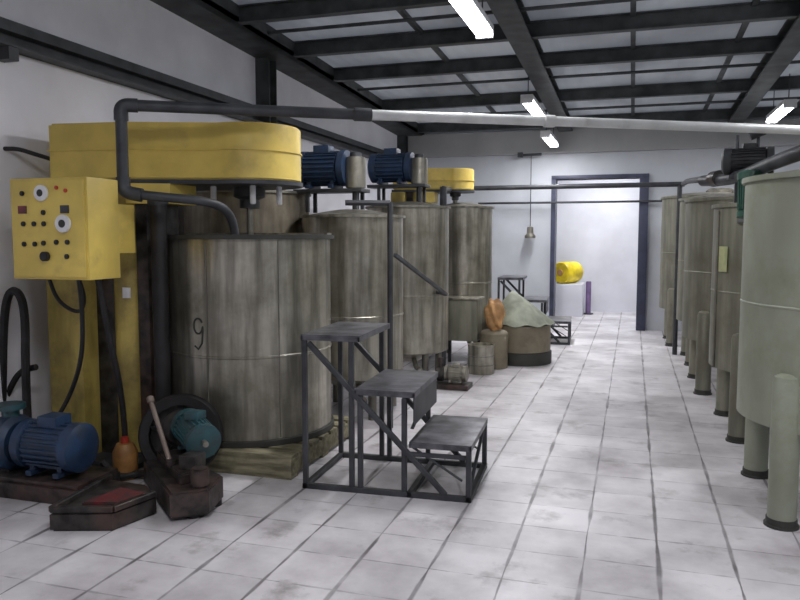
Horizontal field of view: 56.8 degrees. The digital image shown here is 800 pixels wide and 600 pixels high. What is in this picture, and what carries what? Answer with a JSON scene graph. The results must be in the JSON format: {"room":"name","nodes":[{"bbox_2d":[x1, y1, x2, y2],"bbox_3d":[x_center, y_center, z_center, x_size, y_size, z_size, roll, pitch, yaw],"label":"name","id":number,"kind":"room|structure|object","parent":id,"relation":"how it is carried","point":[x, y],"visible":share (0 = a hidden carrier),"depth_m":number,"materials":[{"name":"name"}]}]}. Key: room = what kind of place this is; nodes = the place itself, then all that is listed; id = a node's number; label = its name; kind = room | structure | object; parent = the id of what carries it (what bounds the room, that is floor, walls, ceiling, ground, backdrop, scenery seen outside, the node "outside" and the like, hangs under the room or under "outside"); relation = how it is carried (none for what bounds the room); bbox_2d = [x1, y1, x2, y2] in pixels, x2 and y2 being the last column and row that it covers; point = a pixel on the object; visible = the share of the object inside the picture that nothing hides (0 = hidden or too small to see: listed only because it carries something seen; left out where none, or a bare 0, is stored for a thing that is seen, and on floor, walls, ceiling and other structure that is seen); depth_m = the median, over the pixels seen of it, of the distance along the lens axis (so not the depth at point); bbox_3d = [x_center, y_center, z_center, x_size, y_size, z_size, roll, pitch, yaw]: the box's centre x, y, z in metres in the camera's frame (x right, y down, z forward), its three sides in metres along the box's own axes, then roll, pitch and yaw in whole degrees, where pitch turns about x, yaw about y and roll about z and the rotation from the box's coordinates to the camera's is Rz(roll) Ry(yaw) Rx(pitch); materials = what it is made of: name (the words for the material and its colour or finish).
{"room":"factory production room","nodes":[
{"label":"factory production room","id":0,"kind":"room"},
{"bbox_2d":[0,0,396,418],"bbox_3d":[-2.335,-1.101,5.848,0.200,4.200,15.500,2,5,17],"label":"wall","id":1,"kind":"structure","parent":0,"point":[35,95],"depth_m":5.51,"materials":[{"name":"white paint"}]},
{"bbox_2d":[0,46,18,62],"bbox_3d":[-2.508,-1.566,4.717,0.120,0.080,0.080,2,5,17],"label":"trim","id":2,"kind":"structure","parent":1,"relation":"attached to","point":[7,53],"depth_m":4.68,"materials":[{"name":"paint"}]},
{"bbox_2d":[0,287,31,417],"bbox_3d":[-2.517,0.419,4.804,0.285,1.014,0.052,2,5,17],"label":"hose","id":3,"kind":"object","parent":1,"relation":"attached to","point":[13,291],"visible":0.77,"depth_m":4.76,"materials":[{"name":"black rubber"}]},
{"bbox_2d":[7,364,38,396],"bbox_3d":[-2.569,0.683,4.885,0.452,0.550,0.040,2,5,17],"label":"hose","id":4,"kind":"object","parent":1,"relation":"attached to","point":[14,380],"visible":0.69,"depth_m":4.84,"materials":[{"name":"black rubber"}]},
{"bbox_2d":[3,146,49,160],"bbox_3d":[-2.410,-0.950,4.843,0.333,0.097,0.068,-2,5,-23],"label":"cable","id":5,"kind":"object","parent":1,"relation":"attached to","point":[5,148],"visible":0.85,"depth_m":4.81,"materials":[{"name":"black rubber"}]},
{"bbox_2d":[0,17,383,157],"bbox_3d":[-2.177,-1.779,5.741,0.130,0.170,15.100,2,5,17],"label":"beam","id":6,"kind":"structure","parent":1,"relation":"attached to","point":[33,43],"depth_m":5.81,"materials":[{"name":"metal"}]},
{"bbox_2d":[255,57,276,123],"bbox_3d":[-1.444,-0.893,8.110,0.160,3.403,0.180,2,5,17],"label":"trim","id":7,"kind":"structure","parent":1,"relation":"attached to","point":[265,70],"depth_m":7.92,"materials":[{"name":"metal"}]},
{"bbox_2d":[150,0,423,136],"bbox_3d":[-2.039,-2.554,5.631,0.420,0.688,15.100,2,5,17],"label":"trim","id":8,"kind":"structure","parent":1,"relation":"attached to","point":[219,18],"depth_m":7.67,"materials":[{"name":"metal"}]},
{"bbox_2d":[397,135,407,152],"bbox_3d":[0.052,-1.211,12.871,0.160,3.228,0.180,2,5,17],"label":"trim","id":9,"kind":"structure","parent":1,"relation":"attached to","point":[402,141],"depth_m":12.66,"materials":[{"name":"metal"}]},
{"bbox_2d":[0,311,799,599],"bbox_3d":[1.487,1.015,6.350,7.300,0.100,18.400,2,5,17],"label":"floor","id":10,"kind":"structure","parent":0,"point":[606,476],"depth_m":3.92,"materials":[{"name":"white tile"}]},
{"bbox_2d":[0,400,119,503],"bbox_3d":[-2.167,0.874,4.407,0.880,0.510,0.380,2,5,17],"label":"pump","id":11,"kind":"object","parent":10,"relation":"on","point":[48,458],"visible":0.94,"depth_m":4.26,"materials":[{"name":"metal"}]},
{"bbox_2d":[48,474,156,530],"bbox_3d":[-1.562,1.101,3.982,0.448,0.130,0.545,2,5,17],"label":"tray","id":12,"kind":"object","parent":10,"relation":"on","point":[105,504],"visible":1,"depth_m":3.85,"materials":[{"name":"metal"}]},
{"bbox_2d":[99,459,143,479],"bbox_3d":[-1.683,1.037,4.553,0.304,0.145,0.100,-1,5,-6],"label":"hose","id":13,"kind":"object","parent":10,"relation":"on","point":[104,463],"visible":0.57,"depth_m":4.55,"materials":[{"name":"black rubber"}]},
{"bbox_2d":[112,436,137,480],"bbox_3d":[-1.715,0.981,4.621,0.150,0.260,0.150,2,5,17],"label":"canister","id":14,"kind":"object","parent":10,"relation":"on","point":[125,452],"visible":0.82,"depth_m":4.57,"materials":[{"name":"plastic"}]},
{"bbox_2d":[147,200,171,402],"bbox_3d":[-1.546,0.221,4.797,0.200,1.745,0.200,2,5,17],"label":"pipe","id":15,"kind":"object","parent":10,"relation":"on","point":[158,210],"visible":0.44,"depth_m":4.74,"materials":[{"name":"black metal"}]},
{"bbox_2d":[46,121,302,468],"bbox_3d":[-1.502,-0.058,5.160,1.592,2.240,1.061,2,5,17],"label":"mixer","id":16,"kind":"object","parent":10,"relation":"on","point":[246,159],"visible":0.66,"depth_m":4.87,"materials":[{"name":"metal"}]},
{"bbox_2d":[10,177,134,279],"bbox_3d":[-1.895,-0.422,4.418,0.534,0.570,0.617,2,5,17],"label":"control panel","id":17,"kind":"object","parent":16,"relation":"attached to","point":[64,228],"visible":1,"depth_m":4.16,"materials":[{"name":"yellow metal"}]},
{"bbox_2d":[39,252,49,260],"bbox_3d":[-1.994,-0.245,4.155,0.054,0.054,0.030,2,5,17],"label":"switch","id":18,"kind":"object","parent":17,"relation":"attached to","point":[44,256],"depth_m":4.14,"materials":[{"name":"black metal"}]},
{"bbox_2d":[47,279,85,312],"bbox_3d":[-2.001,-0.031,4.501,0.250,0.237,0.147,2,5,17],"label":"cable","id":19,"kind":"object","parent":17,"relation":"hanging from","point":[50,282],"visible":0.63,"depth_m":4.52,"materials":[{"name":"black rubber"}]},
{"bbox_2d":[58,280,84,411],"bbox_3d":[-1.997,0.306,4.507,0.293,0.898,0.093,3,6,31],"label":"cable","id":20,"kind":"object","parent":17,"relation":"hanging from","point":[79,282],"visible":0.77,"depth_m":4.46,"materials":[{"name":"black rubber"}]},
{"bbox_2d":[95,279,127,435],"bbox_3d":[-1.751,0.468,4.526,0.049,1.228,0.277,1,5,10],"label":"cable","id":21,"kind":"object","parent":17,"relation":"hanging from","point":[99,286],"visible":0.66,"depth_m":4.50,"materials":[{"name":"black rubber"}]},
{"bbox_2d":[138,393,222,465],"bbox_3d":[-1.376,0.846,4.655,0.510,0.514,0.149,-1,5,-8],"label":"wheel","id":22,"kind":"object","parent":10,"relation":"on","point":[149,441],"visible":0.43,"depth_m":4.62,"materials":[{"name":"black rubber"}]},
{"bbox_2d":[144,408,222,518],"bbox_3d":[-1.221,0.901,4.257,0.364,0.481,0.766,-3,6,-30],"label":"pump","id":23,"kind":"object","parent":10,"relation":"on","point":[188,488],"visible":0.99,"depth_m":4.14,"materials":[{"name":"metal"}]},
{"bbox_2d":[146,395,176,467],"bbox_3d":[-1.378,0.759,4.278,0.060,0.378,0.326,-4,6,-39],"label":"lever","id":24,"kind":"object","parent":23,"relation":"on","point":[170,461],"visible":0.98,"depth_m":4.27,"materials":[{"name":"metal"}]},
{"bbox_2d":[183,190,310,232],"bbox_3d":[-1.371,-0.037,6.676,1.144,1.940,1.165,2,5,17],"label":"storage tank","id":25,"kind":"object","parent":10,"relation":"on","point":[271,217],"visible":0.14,"depth_m":6.16,"materials":[{"name":"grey metal"}]},
{"bbox_2d":[207,415,348,479],"bbox_3d":[-0.932,0.987,5.216,0.880,0.148,1.080,2,5,17],"label":"pallet","id":26,"kind":"object","parent":10,"relation":"on","point":[281,461],"visible":0.4,"depth_m":4.69,"materials":[{"name":"brown wood"}]},
{"bbox_2d":[167,233,333,447],"bbox_3d":[-1.054,0.215,5.263,1.180,1.379,1.180,2,5,17],"label":"tank","id":27,"kind":"object","parent":26,"relation":"on","point":[241,305],"visible":0.8,"depth_m":4.76,"materials":[{"name":"metal"}]},
{"bbox_2d":[299,209,405,420],"bbox_3d":[-0.409,0.097,6.345,0.904,1.730,0.941,2,5,17],"label":"storage tank","id":28,"kind":"object","parent":10,"relation":"on","point":[358,248],"visible":0.6,"depth_m":5.95,"materials":[{"name":"metal"}]},
{"bbox_2d":[293,145,369,212],"bbox_3d":[-0.584,-1.032,6.323,0.620,0.564,0.304,2,5,17],"label":"motor","id":29,"kind":"object","parent":28,"relation":"on","point":[324,166],"visible":0.91,"depth_m":6.22,"materials":[{"name":"paint"}]},
{"bbox_2d":[345,200,392,427],"bbox_3d":[-0.236,0.122,5.744,0.366,1.781,0.044,-1,5,-8],"label":"frame","id":30,"kind":"object","parent":10,"relation":"on","point":[387,203],"visible":0.88,"depth_m":5.72,"materials":[{"name":"paint"}]},
{"bbox_2d":[301,322,487,502],"bbox_3d":[-0.007,0.647,4.594,1.018,0.930,0.681,1,5,14],"label":"step platform","id":31,"kind":"object","parent":10,"relation":"on","point":[454,434],"visible":1,"depth_m":4.38,"materials":[{"name":"paint"}]},
{"bbox_2d":[365,201,450,370],"bbox_3d":[0.076,-0.082,7.680,0.884,1.860,0.922,2,5,17],"label":"storage tank","id":32,"kind":"object","parent":10,"relation":"on","point":[425,225],"visible":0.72,"depth_m":7.32,"materials":[{"name":"metal"}]},
{"bbox_2d":[367,148,429,202],"bbox_3d":[-0.013,-1.274,7.627,0.620,0.564,0.304,2,5,17],"label":"motor","id":33,"kind":"object","parent":32,"relation":"on","point":[393,165],"visible":0.93,"depth_m":7.53,"materials":[{"name":"paint"}]},
{"bbox_2d":[393,253,447,295],"bbox_3d":[0.199,-0.213,6.579,0.186,0.439,1.670,2,5,17],"label":"handrail","id":34,"kind":"object","parent":32,"relation":"attached to","point":[398,257],"visible":1,"depth_m":6.34,"materials":[{"name":"metal"}]},
{"bbox_2d":[391,168,474,359],"bbox_3d":[0.411,-0.449,9.217,0.991,2.330,0.662,2,5,17],"label":"mixer","id":35,"kind":"object","parent":10,"relation":"on","point":[461,180],"visible":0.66,"depth_m":8.95,"materials":[{"name":"metal"}]},
{"bbox_2d":[436,357,472,390],"bbox_3d":[0.523,0.727,7.366,0.360,0.300,0.240,2,5,17],"label":"pump","id":36,"kind":"object","parent":10,"relation":"on","point":[455,376],"visible":0.98,"depth_m":7.30,"materials":[{"name":"metal"}]},
{"bbox_2d":[448,295,484,361],"bbox_3d":[0.729,0.363,8.700,0.460,0.800,0.360,2,5,17],"label":"tank","id":37,"kind":"object","parent":10,"relation":"on","point":[464,312],"visible":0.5,"depth_m":8.53,"materials":[{"name":"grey metal"}]},
{"bbox_2d":[448,299,481,341],"bbox_3d":[0.729,0.223,8.688,0.420,0.480,0.320,2,5,17],"label":"tub","id":38,"kind":"object","parent":37,"relation":"in","point":[464,315],"depth_m":8.53,"materials":[{"name":"grey metal"}]},
{"bbox_2d":[446,202,493,352],"bbox_3d":[0.775,-0.244,9.230,0.774,1.920,0.820,2,5,17],"label":"storage tank","id":39,"kind":"object","parent":10,"relation":"on","point":[470,224],"visible":0.47,"depth_m":8.89,"materials":[{"name":"metal"}]},
{"bbox_2d":[467,342,494,374],"bbox_3d":[0.897,0.647,8.188,0.302,0.320,0.302,2,5,17],"label":"drum","id":40,"kind":"object","parent":10,"relation":"on","point":[481,355],"visible":1,"depth_m":8.07,"materials":[{"name":"metal"}]},
{"bbox_2d":[480,329,507,369],"bbox_3d":[1.083,0.562,8.542,0.320,0.430,0.320,2,5,17],"label":"drum","id":41,"kind":"object","parent":10,"relation":"on","point":[499,338],"visible":0.77,"depth_m":8.40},
{"bbox_2d":[484,298,504,330],"bbox_3d":[1.085,0.186,8.504,0.244,0.416,0.216,2,5,17],"label":"bundle","id":42,"kind":"object","parent":41,"relation":"on","point":[494,312],"visible":0.98,"depth_m":8.44,"materials":[{"name":"orange fabric"}]},
{"bbox_2d":[501,290,554,366],"bbox_3d":[1.454,0.312,8.938,0.762,0.860,0.763,-5,7,-44],"label":"tub","id":43,"kind":"object","parent":10,"relation":"on","point":[528,328],"visible":0.8,"depth_m":8.63,"materials":[{"name":"beige plastic"}]},
{"bbox_2d":[497,275,571,344],"bbox_3d":[1.957,0.126,10.715,1.018,0.930,0.681,1,5,14],"label":"step platform","id":44,"kind":"object","parent":10,"relation":"on","point":[558,320],"visible":0.62,"depth_m":10.48,"materials":[{"name":"paint"}]},
{"bbox_2d":[440,177,698,365],"bbox_3d":[1.606,-0.294,8.214,3.150,2.192,3.435,2,5,17],"label":"pipe","id":45,"kind":"object","parent":10,"relation":"on","point":[443,190],"visible":0.65,"depth_m":9.42,"materials":[{"name":"metal"}]},
{"bbox_2d":[555,282,584,316],"bbox_3d":[3.245,-0.022,14.334,0.600,0.610,0.700,2,5,17],"label":"block","id":46,"kind":"object","parent":10,"relation":"on","point":[570,297],"visible":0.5,"depth_m":13.99,"materials":[{"name":"paint"}]},
{"bbox_2d":[556,261,582,283],"bbox_3d":[3.222,-0.531,14.239,0.510,0.420,0.420,-4,7,-42],"label":"drum","id":47,"kind":"object","parent":46,"relation":"on","point":[570,271],"visible":0.89,"depth_m":14.08,"materials":[{"name":"plastic"}]},
{"bbox_2d":[584,281,592,314],"bbox_3d":[3.667,-0.043,14.409,0.200,0.640,0.200,2,5,17],"label":"bollard","id":48,"kind":"object","parent":10,"relation":"on","point":[588,283],"visible":0.98,"depth_m":14.37,"materials":[{"name":"purple paint"}]},
{"bbox_2d":[659,188,733,346],"bbox_3d":[4.288,-0.479,10.390,1.236,2.190,1.236,2,5,17],"label":"tank","id":49,"kind":"object","parent":10,"relation":"on","point":[669,203],"visible":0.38,"depth_m":10.21,"materials":[{"name":"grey metal"}]},
{"bbox_2d":[676,190,733,365],"bbox_3d":[3.958,-0.297,8.847,1.236,2.090,1.236,2,5,17],"label":"tank","id":50,"kind":"object","parent":10,"relation":"on","point":[685,342],"visible":0.2,"depth_m":8.83,"materials":[{"name":"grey metal"}]},
{"bbox_2d":[682,193,733,395],"bbox_3d":[3.486,-0.119,7.286,1.336,2.000,1.336,2,5,17],"label":"tank","id":51,"kind":"object","parent":10,"relation":"on","point":[699,211],"visible":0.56,"depth_m":7.06,"materials":[{"name":"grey metal"}]},
{"bbox_2d":[709,202,744,443],"bbox_3d":[3.073,0.081,5.645,1.336,1.880,1.336,2,5,17],"label":"tank","id":52,"kind":"object","parent":10,"relation":"on","point":[727,233],"visible":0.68,"depth_m":5.52,"materials":[{"name":"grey metal"}]},
{"bbox_2d":[721,133,774,202],"bbox_3d":[2.587,-0.994,5.464,0.398,0.572,0.229,2,5,23],"label":"motor","id":53,"kind":"object","parent":52,"relation":"on","point":[732,160],"visible":0.52,"depth_m":5.42,"materials":[{"name":"black metal"}]},
{"bbox_2d":[736,169,762,222],"bbox_3d":[2.390,-0.705,5.104,0.167,0.352,0.551,2,5,17],"label":"pipe","id":54,"kind":"object","parent":52,"relation":"attached to","point":[750,172],"visible":0.27,"depth_m":4.91,"materials":[{"name":"green paint"}]},
{"bbox_2d":[736,169,799,531],"bbox_3d":[2.570,0.177,4.045,1.336,1.960,1.336,2,5,17],"label":"tank","id":55,"kind":"object","parent":10,"relation":"on","point":[768,379],"visible":1,"depth_m":3.84,"materials":[{"name":"grey metal"}]},
{"bbox_2d":[698,145,799,186],"bbox_3d":[2.409,-0.859,4.833,0.211,0.232,2.548,0,5,3],"label":"pipe","id":56,"kind":"object","parent":55,"relation":"on","point":[792,155],"visible":0.86,"depth_m":4.80,"materials":[{"name":"metal"}]},
{"bbox_2d":[232,0,799,122],"bbox_3d":[1.052,-2.559,4.657,6.900,0.534,15.100,2,5,17],"label":"ceiling","id":57,"kind":"structure","parent":0,"point":[764,28],"depth_m":8.33,"materials":[{"name":"grey metal"}]},
{"bbox_2d":[237,0,485,24],"bbox_3d":[1.627,-2.520,5.795,6.480,0.152,0.090,2,5,17],"label":"trim","id":58,"kind":"structure","parent":57,"relation":"attached to","point":[283,10],"depth_m":6.52,"materials":[{"name":"metal"}]},
{"bbox_2d":[449,0,493,38],"bbox_3d":[0.483,-2.207,5.214,0.140,0.408,1.240,2,5,17],"label":"lamp","id":59,"kind":"object","parent":57,"relation":"hanging from","point":[472,13],"visible":1,"depth_m":5.34,"materials":[{"name":"paint"}]},
{"bbox_2d":[520,77,544,115],"bbox_3d":[1.619,-2.485,8.956,0.140,0.408,1.240,2,5,17],"label":"lamp","id":60,"kind":"object","parent":57,"relation":"hanging from","point":[529,101],"visible":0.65,"depth_m":8.62,"materials":[{"name":"paint"}]},
{"bbox_2d":[520,98,532,103],"bbox_3d":[1.438,-2.257,8.396,0.140,0.048,0.030,2,5,17],"label":"socket","id":61,"kind":"object","parent":60,"relation":"attached to","point":[522,100],"depth_m":8.38,"materials":[{"name":"white paint"}]},
{"bbox_2d":[293,0,799,57],"bbox_3d":[1.971,-2.573,6.891,6.480,0.152,0.090,2,5,17],"label":"ceiling beam","id":62,"kind":"structure","parent":57,"relation":"attached to","point":[769,10],"depth_m":6.97,"materials":[{"name":"metal"}]},
{"bbox_2d":[333,35,784,81],"bbox_3d":[2.301,-2.624,7.940,6.480,0.152,0.090,2,5,17],"label":"trim","id":63,"kind":"structure","parent":57,"relation":"attached to","point":[762,44],"depth_m":8.04,"materials":[{"name":"metal"}]},
{"bbox_2d":[381,75,799,110],"bbox_3d":[2.840,-2.707,9.657,6.480,0.152,0.090,2,5,17],"label":"trim","id":64,"kind":"structure","parent":57,"relation":"attached to","point":[782,83],"depth_m":9.71,"materials":[{"name":"metal"}]},
{"bbox_2d":[417,106,799,132],"bbox_3d":[3.393,-2.792,11.421,6.480,0.152,0.090,2,5,17],"label":"trim","id":65,"kind":"structure","parent":57,"relation":"attached to","point":[758,112],"depth_m":11.27,"materials":[{"name":"metal"}]},
{"bbox_2d":[766,74,796,122],"bbox_3d":[4.706,-2.481,9.141,0.140,0.408,1.240,2,5,17],"label":"lamp","id":66,"kind":"object","parent":57,"relation":"hanging from","point":[786,105],"visible":0.98,"depth_m":8.90,"materials":[{"name":"paint"}]},
{"bbox_2d":[783,103,796,107],"bbox_3d":[4.524,-2.253,8.581,0.140,0.048,0.030,2,5,17],"label":"socket","id":67,"kind":"object","parent":66,"relation":"attached to","point":[785,105],"depth_m":8.57,"materials":[{"name":"white paint"}]},
{"bbox_2d":[556,179,639,312],"bbox_3d":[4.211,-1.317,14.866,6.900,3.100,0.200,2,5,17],"label":"doorway","id":68,"kind":"structure","parent":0,"point":[602,238],"depth_m":14.83,"materials":[{"name":"paint"}]},
{"bbox_2d":[424,117,799,331],"bbox_3d":[3.343,-1.630,12.062,6.900,4.200,0.200,2,5,17],"label":"wall","id":69,"kind":"structure","parent":0,"point":[513,253],"depth_m":12.28,"materials":[{"name":"grey paint"}]},
{"bbox_2d":[396,10,495,111],"bbox_3d":[-0.503,-2.573,5.146,0.050,0.568,15.100,2,5,17],"label":"trim","id":70,"kind":"structure","parent":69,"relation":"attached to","point":[403,13],"depth_m":8.11,"materials":[{"name":"metal"}]},
{"bbox_2d":[486,0,572,131],"bbox_3d":[0.451,-2.473,4.854,0.220,0.718,15.100,2,5,17],"label":"trim","id":71,"kind":"structure","parent":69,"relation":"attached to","point":[507,13],"depth_m":7.53,"materials":[{"name":"metal"}]},
{"bbox_2d":[540,110,558,146],"bbox_3d":[2.234,-2.551,11.018,0.140,0.408,1.240,2,5,17],"label":"lamp","id":72,"kind":"object","parent":71,"relation":"hanging from","point":[548,136],"visible":0.92,"depth_m":10.72,"materials":[{"name":"paint"}]},
{"bbox_2d":[540,134,549,137],"bbox_3d":[2.053,-2.322,10.458,0.140,0.048,0.030,2,5,17],"label":"socket","id":73,"kind":"object","parent":72,"relation":"attached to","point":[541,135],"depth_m":10.45,"materials":[{"name":"white paint"}]},
{"bbox_2d":[518,152,541,237],"bbox_3d":[2.123,-1.718,12.154,0.394,1.400,0.177,2,5,17],"label":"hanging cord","id":74,"kind":"object","parent":69,"relation":"hanging from","point":[530,234],"visible":1,"depth_m":12.13,"materials":[{"name":"paint"}]},
{"bbox_2d":[549,173,648,330],"bbox_3d":[3.254,-0.784,12.152,1.520,2.500,0.340,2,5,17],"label":"door frame","id":75,"kind":"structure","parent":69,"relation":"in","point":[644,177],"depth_m":11.86,"materials":[{"name":"blue paint"}]},
{"bbox_2d":[478,200,661,204],"bbox_3d":[2.865,-1.581,11.964,3.250,0.036,0.034,2,5,17],"label":"pipe","id":76,"kind":"object","parent":75,"relation":"attached to","point":[617,201],"visible":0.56,"depth_m":11.98,"materials":[{"name":"metal"}]},
{"bbox_2d":[408,119,799,157],"bbox_3d":[3.371,-2.562,11.805,6.740,0.380,0.120,2,5,17],"label":"beam","id":77,"kind":"structure","parent":69,"relation":"attached to","point":[579,140],"depth_m":11.87,"materials":[{"name":"grey paint"}]},
{"bbox_2d":[630,1,635,114],"bbox_3d":[1.434,-2.521,4.540,0.050,0.568,15.100,2,5,17],"label":"trim","id":78,"kind":"structure","parent":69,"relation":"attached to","point":[632,4],"depth_m":7.75,"materials":[{"name":"metal"}]},
{"bbox_2d":[703,0,759,111],"bbox_3d":[2.407,-2.495,4.236,0.050,0.568,15.100,2,5,17],"label":"trim","id":79,"kind":"structure","parent":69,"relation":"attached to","point":[744,26],"depth_m":8.21,"materials":[{"name":"metal"}]},
{"bbox_2d":[727,14,799,122],"bbox_3d":[2.837,-2.409,4.108,0.220,0.718,15.100,2,5,17],"label":"trim","id":80,"kind":"structure","parent":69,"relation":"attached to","point":[765,76],"depth_m":8.21,"materials":[{"name":"metal"}]},
{"bbox_3d":[4.440,-0.920,3.730,0.200,4.200,15.500,2,5,17],"label":"wall","id":81,"kind":"structure","parent":0,"visible":0},
{"bbox_2d":[267,0,643,34],"bbox_3d":[1.792,-2.549,6.319,6.480,0.036,0.036,2,5,17],"label":"trim","id":82,"kind":"structure","parent":81,"relation":"attached to","point":[597,2],"depth_m":6.79,"materials":[{"name":"metal"}]},
{"bbox_2d":[357,60,799,90],"bbox_3d":[2.540,-2.665,8.703,6.480,0.036,0.036,2,5,17],"label":"trim","id":83,"kind":"structure","parent":81,"relation":"attached to","point":[794,61],"depth_m":8.79,"materials":[{"name":"metal"}]},
{"bbox_2d":[372,110,799,134],"bbox_3d":[2.405,-1.220,5.243,5.291,0.082,0.082,-1,5,-12],"label":"pipe","id":84,"kind":"object","parent":81,"relation":"attached to","point":[551,121],"visible":0.99,"depth_m":4.96,"materials":[{"name":"metal"}]},
{"bbox_2d":[113,98,372,234],"bbox_3d":[-0.952,-0.760,4.636,1.538,0.896,0.305,-1,5,-14],"label":"pipe","id":85,"kind":"object","parent":84,"relation":"attached to","point":[122,107],"visible":0.95,"depth_m":4.41,"materials":[{"name":"metal"}]},
{"bbox_2d":[141,190,238,234],"bbox_3d":[-1.257,-0.483,4.531,0.653,0.362,0.182,-4,6,-37],"label":"outlet","id":86,"kind":"object","parent":85,"relation":"attached to","point":[224,209],"depth_m":4.44,"materials":[{"name":"paint"}]},
{"bbox_2d":[478,97,799,113],"bbox_3d":[3.124,-2.755,10.562,6.480,0.036,0.036,2,5,17],"label":"trim","id":87,"kind":"structure","parent":81,"relation":"attached to","point":[781,98],"depth_m":10.43,"materials":[{"name":"metal"}]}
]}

